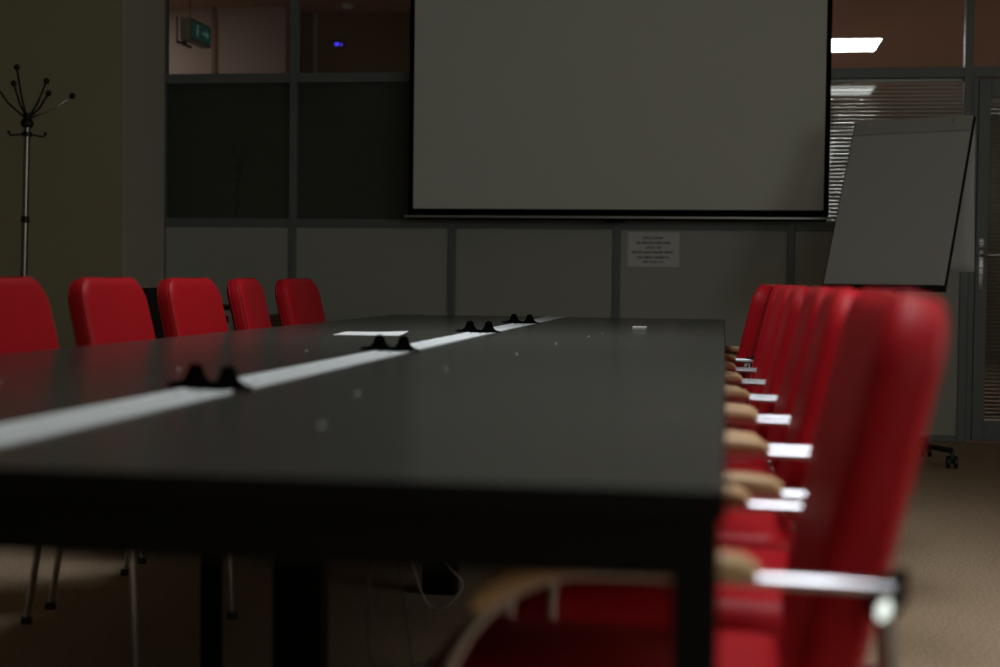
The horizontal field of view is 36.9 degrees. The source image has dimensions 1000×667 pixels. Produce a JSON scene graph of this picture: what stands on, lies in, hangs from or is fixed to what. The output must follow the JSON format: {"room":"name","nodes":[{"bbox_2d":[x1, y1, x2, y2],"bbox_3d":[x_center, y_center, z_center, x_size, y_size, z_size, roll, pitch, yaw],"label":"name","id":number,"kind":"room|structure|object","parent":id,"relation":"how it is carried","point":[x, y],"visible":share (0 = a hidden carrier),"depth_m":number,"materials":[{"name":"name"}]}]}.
{"room":"conference room","nodes":[
{"label":"conference room","id":0,"kind":"room"},
{"bbox_2d":[0,0,122,347],"bbox_3d":[-3.010,-0.893,9.372,1.660,2.900,0.700,1,2,8],"label":"wall","id":1,"kind":"structure","parent":0,"point":[76,171],"depth_m":8.95,"materials":[{"name":"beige paint"}]},
{"bbox_2d":[122,0,164,287],"bbox_3d":[-2.189,-0.878,9.222,0.008,2.900,0.645,1,2,8],"label":"pillar","id":2,"kind":"structure","parent":0,"point":[143,20],"depth_m":9.19,"materials":[{"name":"beige paint"}]},
{"bbox_2d":[169,6,289,73],"bbox_3d":[-3.431,-0.974,11.455,3.810,2.900,0.400,1,2,8],"label":"wall","id":3,"kind":"structure","parent":0,"point":[248,39],"depth_m":10.99,"materials":[{"name":"paint"}]},
{"bbox_2d":[212,7,216,73],"bbox_3d":[-2.112,-0.944,11.049,0.030,2.900,0.015,1,2,8],"label":"trim","id":4,"kind":"structure","parent":3,"relation":"attached to","point":[214,9],"depth_m":11.00,"materials":[{"name":"brown paint"}]},
{"bbox_2d":[300,12,409,72],"bbox_3d":[-0.541,-0.930,11.177,1.990,2.900,0.100,1,2,8],"label":"wall","id":5,"kind":"structure","parent":0,"point":[374,41],"depth_m":11.16,"materials":[{"name":"brown paint"}]},
{"bbox_2d":[313,13,317,72],"bbox_3d":[-1.391,-0.943,11.243,0.030,2.900,0.020,1,2,8],"label":"trim","id":6,"kind":"structure","parent":5,"relation":"attached to","point":[315,19],"depth_m":11.19,"materials":[{"name":"paint"}]},
{"bbox_2d":[332,40,344,48],"bbox_3d":[-1.206,-2.151,11.173,0.095,0.065,0.030,1,2,8],"label":"sensor","id":7,"kind":"object","parent":5,"relation":"attached to","point":[336,44],"visible":1,"depth_m":11.16,"materials":[{"name":"blue plastic"}]},
{"bbox_2d":[0,357,999,666],"bbox_3d":[1.376,0.661,9.327,14.000,0.100,23.200,1,2,8],"label":"floor","id":8,"kind":"structure","parent":0,"point":[948,543],"depth_m":4.31,"materials":[{"name":"carpet"}]},
{"bbox_2d":[0,64,74,275],"bbox_3d":[-2.513,-0.398,7.911,0.424,2.037,0.390,-1,3,-37],"label":"coat rack","id":9,"kind":"object","parent":8,"relation":"on","point":[26,122],"visible":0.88,"depth_m":7.87,"materials":[{"name":"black metal"}]},
{"bbox_2d":[0,276,139,666],"bbox_3d":[-1.022,0.325,3.696,0.607,0.927,0.562,1,2,10],"label":"armchair","id":10,"kind":"object","parent":8,"relation":"on","point":[26,319],"visible":0.14,"depth_m":3.76,"materials":[{"name":"red leather"}]},
{"bbox_2d":[44,277,237,619],"bbox_3d":[-0.923,0.302,4.359,0.607,0.927,0.562,1,2,10],"label":"armchair","id":11,"kind":"object","parent":8,"relation":"on","point":[103,310],"visible":0.21,"depth_m":4.26,"materials":[{"name":"red leather"}]},
{"bbox_2d":[142,288,163,338],"bbox_3d":[-1.370,0.237,6.736,0.574,0.878,0.467,1,2,5],"label":"chair","id":12,"kind":"object","parent":8,"relation":"on","point":[150,293],"visible":0.08,"depth_m":6.78,"materials":[{"name":"black fabric"}]},
{"bbox_2d":[137,277,228,563],"bbox_3d":[-0.824,0.279,5.022,0.607,0.927,0.562,1,2,11],"label":"armchair","id":13,"kind":"object","parent":8,"relation":"on","point":[187,306],"visible":0.2,"depth_m":4.95,"materials":[{"name":"red leather"}]},
{"bbox_2d":[223,304,234,330],"bbox_3d":[-1.681,0.209,8.944,0.310,0.760,0.488,1,2,8],"label":"base cabinet","id":14,"kind":"object","parent":8,"relation":"on","point":[226,307],"visible":0.06,"depth_m":8.71,"materials":[{"name":"beige"}]},
{"bbox_2d":[227,278,271,330],"bbox_3d":[-0.734,0.256,5.687,0.607,0.927,0.562,1,2,1],"label":"armchair","id":15,"kind":"object","parent":8,"relation":"on","point":[246,297],"visible":0.21,"depth_m":5.51,"materials":[{"name":"red leather"}]},
{"bbox_2d":[269,314,280,326],"bbox_3d":[-1.243,0.243,8.902,0.300,0.705,0.445,1,2,8],"label":"base cabinet","id":16,"kind":"object","parent":8,"relation":"on","point":[274,318],"visible":0.02,"depth_m":8.70,"materials":[{"name":"brown"}]},
{"bbox_2d":[275,278,325,325],"bbox_3d":[-0.637,0.233,6.338,0.607,0.927,0.562,1,2,11],"label":"armchair","id":17,"kind":"object","parent":8,"relation":"on","point":[298,300],"visible":0.16,"depth_m":6.26,"materials":[{"name":"red leather"}]},
{"bbox_2d":[0,314,726,666],"bbox_3d":[-0.164,0.395,4.437,1.628,0.753,6.028,1,2,8],"label":"conference table","id":18,"kind":"object","parent":8,"relation":"on","point":[599,453],"visible":0.89,"depth_m":1.66,"materials":[{"name":"laminate"}]},
{"bbox_2d":[166,363,252,389],"bbox_3d":[-0.475,0.068,2.454,0.196,0.037,0.084,3,3,41],"label":"outlet","id":19,"kind":"object","parent":18,"relation":"on","point":[195,377],"visible":1,"depth_m":2.42,"materials":[{"name":"black plastic"}]},
{"bbox_2d":[333,331,407,335],"bbox_3d":[-0.418,-0.002,4.896,0.210,0.005,0.297,1,2,2],"label":"paper sheet","id":20,"kind":"object","parent":18,"relation":"on","point":[391,333],"visible":0.96,"depth_m":4.88,"materials":[{"name":"white paper"}]},
{"bbox_2d":[360,335,419,350],"bbox_3d":[-0.278,0.022,3.779,0.196,0.037,0.084,3,3,41],"label":"outlet","id":21,"kind":"object","parent":18,"relation":"on","point":[379,343],"visible":1,"depth_m":3.74,"materials":[{"name":"black plastic"}]},
{"bbox_2d":[366,566,432,666],"bbox_3d":[-0.211,0.443,3.574,0.036,0.721,0.300,2,3,41],"label":"cable","id":22,"kind":"object","parent":18,"relation":"hanging from","point":[368,576],"visible":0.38,"depth_m":3.47,"materials":[{"name":"grey plastic"}]},
{"bbox_2d":[397,567,431,666],"bbox_3d":[-0.215,0.440,3.557,0.054,0.716,0.208,0,2,-28],"label":"cable","id":23,"kind":"object","parent":18,"relation":"hanging from","point":[429,661],"visible":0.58,"depth_m":3.52,"materials":[{"name":"grey plastic"}]},
{"bbox_2d":[412,567,463,609],"bbox_3d":[-0.200,0.414,3.985,0.148,0.696,0.602,1,2,17],"label":"cable","id":24,"kind":"object","parent":18,"relation":"hanging from","point":[413,568],"visible":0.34,"depth_m":4.10,"materials":[{"name":"grey plastic"}]},
{"bbox_2d":[455,321,500,332],"bbox_3d":[-0.075,-0.025,5.133,0.196,0.037,0.084,3,3,41],"label":"outlet","id":25,"kind":"object","parent":18,"relation":"on","point":[488,327],"visible":1,"depth_m":5.09,"materials":[{"name":"black plastic"}]},
{"bbox_2d":[502,314,539,323],"bbox_3d":[0.085,-0.062,6.210,0.196,0.037,0.084,3,3,41],"label":"outlet","id":26,"kind":"object","parent":18,"relation":"on","point":[529,319],"visible":1,"depth_m":6.17,"materials":[{"name":"black plastic"}]},
{"bbox_2d":[632,326,646,330],"bbox_3d":[0.517,-0.019,5.547,0.053,0.015,0.025,1,2,12],"label":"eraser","id":27,"kind":"object","parent":18,"relation":"on","point":[642,328],"visible":1,"depth_m":5.54,"materials":[{"name":"white plastic"}]},
{"bbox_2d":[429,290,948,666],"bbox_3d":[0.201,0.411,1.724,0.607,0.927,0.562,1,2,8],"label":"armchair","id":28,"kind":"object","parent":8,"relation":"on","point":[837,583],"visible":0.86,"depth_m":1.49,"materials":[{"name":"red leather"}]},
{"bbox_2d":[515,288,894,666],"bbox_3d":[0.334,0.391,2.311,0.607,0.927,0.562,1,2,8],"label":"armchair","id":29,"kind":"object","parent":8,"relation":"on","point":[748,609],"visible":0.18,"depth_m":2.12,"materials":[{"name":"red leather"}]},
{"bbox_2d":[725,284,781,425],"bbox_3d":[0.829,0.266,5.898,0.607,0.927,0.562,2,2,22],"label":"armchair","id":30,"kind":"object","parent":8,"relation":"on","point":[746,350],"visible":0.09,"depth_m":5.61,"materials":[{"name":"red leather"}]},
{"bbox_2d":[725,284,782,404],"bbox_3d":[0.735,0.288,5.256,0.607,0.927,0.562,1,2,9],"label":"armchair","id":31,"kind":"object","parent":8,"relation":"on","point":[729,358],"visible":0.12,"depth_m":5.03,"materials":[{"name":"red leather"}]},
{"bbox_2d":[725,285,794,525],"bbox_3d":[0.653,0.309,4.669,0.607,0.927,0.562,1,2,7],"label":"armchair","id":32,"kind":"object","parent":8,"relation":"on","point":[761,372],"visible":0.14,"depth_m":4.52,"materials":[{"name":"red leather"}]},
{"bbox_2d":[725,285,811,468],"bbox_3d":[0.571,0.330,4.079,0.607,0.927,0.562,1,2,9],"label":"armchair","id":33,"kind":"object","parent":8,"relation":"on","point":[795,298],"visible":0.22,"depth_m":3.85,"materials":[{"name":"red leather"}]},
{"bbox_2d":[726,286,830,529],"bbox_3d":[0.499,0.350,3.489,0.607,0.927,0.562,1,2,8],"label":"armchair","id":34,"kind":"object","parent":8,"relation":"on","point":[784,401],"visible":0.22,"depth_m":3.38,"materials":[{"name":"red leather"}]},
{"bbox_2d":[719,287,860,552],"bbox_3d":[0.411,0.371,2.900,0.607,0.927,0.562,1,2,9],"label":"armchair","id":35,"kind":"object","parent":8,"relation":"on","point":[742,529],"visible":0.3,"depth_m":2.68,"materials":[{"name":"red leather"}]},
{"bbox_2d":[821,115,975,468],"bbox_3d":[2.088,-0.236,7.869,0.807,1.814,0.714,1,2,8],"label":"flipchart","id":36,"kind":"object","parent":8,"relation":"on","point":[904,221],"visible":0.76,"depth_m":7.85,"materials":[{"name":"white"}]},
{"bbox_2d":[821,284,943,291],"bbox_3d":[1.953,-0.232,7.695,0.644,0.033,0.043,2,3,35],"label":"tray","id":37,"kind":"object","parent":36,"relation":"on","point":[897,287],"depth_m":7.63,"materials":[{"name":"black plastic"}]},
{"bbox_2d":[164,0,999,441],"bbox_3d":[1.277,-0.832,9.071,6.974,2.900,0.073,1,2,8],"label":"wall","id":38,"kind":"structure","parent":0,"point":[359,268],"depth_m":9.24,"materials":[{"name":"grey paint"}]},
{"bbox_2d":[169,84,289,218],"bbox_3d":[-1.745,-1.158,9.563,0.916,0.875,0.026,1,2,8],"label":"blind","id":39,"kind":"object","parent":38,"relation":"attached to","point":[229,143],"visible":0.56,"depth_m":9.56,"materials":[{"name":"grey fabric"}]},
{"bbox_2d":[299,83,408,218],"bbox_3d":[-0.784,-1.141,9.420,1.012,0.875,0.026,1,2,8],"label":"blind","id":40,"kind":"object","parent":38,"relation":"attached to","point":[354,137],"visible":0.71,"depth_m":9.44,"materials":[{"name":"grey fabric"}]},
{"bbox_2d":[627,232,679,266],"bbox_3d":[0.932,-0.510,9.110,0.312,0.210,0.004,1,2,8],"label":"notice sheet","id":41,"kind":"object","parent":38,"relation":"attached to","point":[645,249],"visible":1,"depth_m":9.11,"materials":[{"name":"white paper"}]},
{"bbox_2d":[827,79,962,220],"bbox_3d":[2.260,-1.089,8.967,0.997,0.875,0.026,1,2,8],"label":"blind","id":42,"kind":"object","parent":38,"relation":"attached to","point":[850,80],"visible":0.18,"depth_m":8.95,"materials":[{"name":"white metal"}]},
{"bbox_2d":[965,77,999,442],"bbox_3d":[3.242,-0.421,8.763,0.972,2.148,0.130,1,2,8],"label":"door","id":43,"kind":"structure","parent":38,"relation":"in","point":[977,429],"depth_m":8.83,"materials":[{"name":"grey"}]},
{"bbox_2d":[984,99,999,418],"bbox_3d":[3.248,-0.428,8.793,0.754,1.880,0.026,1,2,8],"label":"blind","id":44,"kind":"object","parent":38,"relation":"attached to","point":[993,281],"visible":0.98,"depth_m":8.85,"materials":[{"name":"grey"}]},
{"bbox_2d":[169,0,999,136],"bbox_3d":[2.255,-2.534,14.867,14.000,0.100,11.770,1,2,8],"label":"ceiling","id":45,"kind":"structure","parent":0,"point":[916,33],"depth_m":12.04,"materials":[{"name":"white paint"}]},
{"bbox_2d":[176,0,210,48],"bbox_3d":[-2.116,-2.177,10.412,0.112,0.380,0.432,1,2,8],"label":"exit sign","id":46,"kind":"object","parent":45,"relation":"hanging from","point":[192,31],"visible":1,"depth_m":10.29,"materials":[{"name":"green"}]},
{"bbox_2d":[341,3,353,9],"bbox_3d":[-1.100,-2.357,10.826,0.094,0.037,0.094,1,2,8],"label":"smoke detector","id":47,"kind":"object","parent":45,"relation":"attached to","point":[347,6],"visible":1,"depth_m":10.79,"materials":[{"name":"white plastic"}]},
{"bbox_2d":[831,85,877,94],"bbox_3d":[3.478,-2.478,15.278,0.660,0.012,0.680,1,2,8],"label":"recessed light","id":48,"kind":"object","parent":45,"relation":"in","point":[832,86],"visible":0.59,"depth_m":15.21,"materials":[{"name":"white metal"}]},
{"bbox_2d":[831,87,873,93],"bbox_3d":[3.478,-2.480,15.278,0.620,0.007,0.640,1,2,8],"label":"diffuser","id":49,"kind":"object","parent":48,"relation":"attached to","point":[870,89],"depth_m":15.27,"materials":[{"name":"white plastic"}]},
{"bbox_2d":[832,37,883,51],"bbox_3d":[2.795,-2.380,12.368,0.660,0.012,0.680,1,2,8],"label":"recessed light","id":50,"kind":"object","parent":45,"relation":"in","point":[847,44],"visible":0.59,"depth_m":12.32,"materials":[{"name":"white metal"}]},
{"bbox_2d":[827,137,999,353],"bbox_3d":[5.952,-1.183,20.164,8.200,2.900,0.100,1,2,8],"label":"wall","id":51,"kind":"structure","parent":0,"point":[831,140],"depth_m":20.28,"materials":[{"name":"paint"}]},
{"bbox_3d":[-0.355,-2.148,3.484,8.800,0.100,11.530,1,2,8],"label":"ceiling","id":52,"kind":"structure","parent":0,"visible":0},
{"bbox_2d":[404,0,832,221],"bbox_3d":[0.690,-1.472,8.900,2.660,1.622,0.100,1,2,8],"label":"projection screen","id":53,"kind":"object","parent":52,"relation":"hanging from","point":[579,110],"visible":1,"depth_m":8.90,"materials":[{"name":"white fabric"}]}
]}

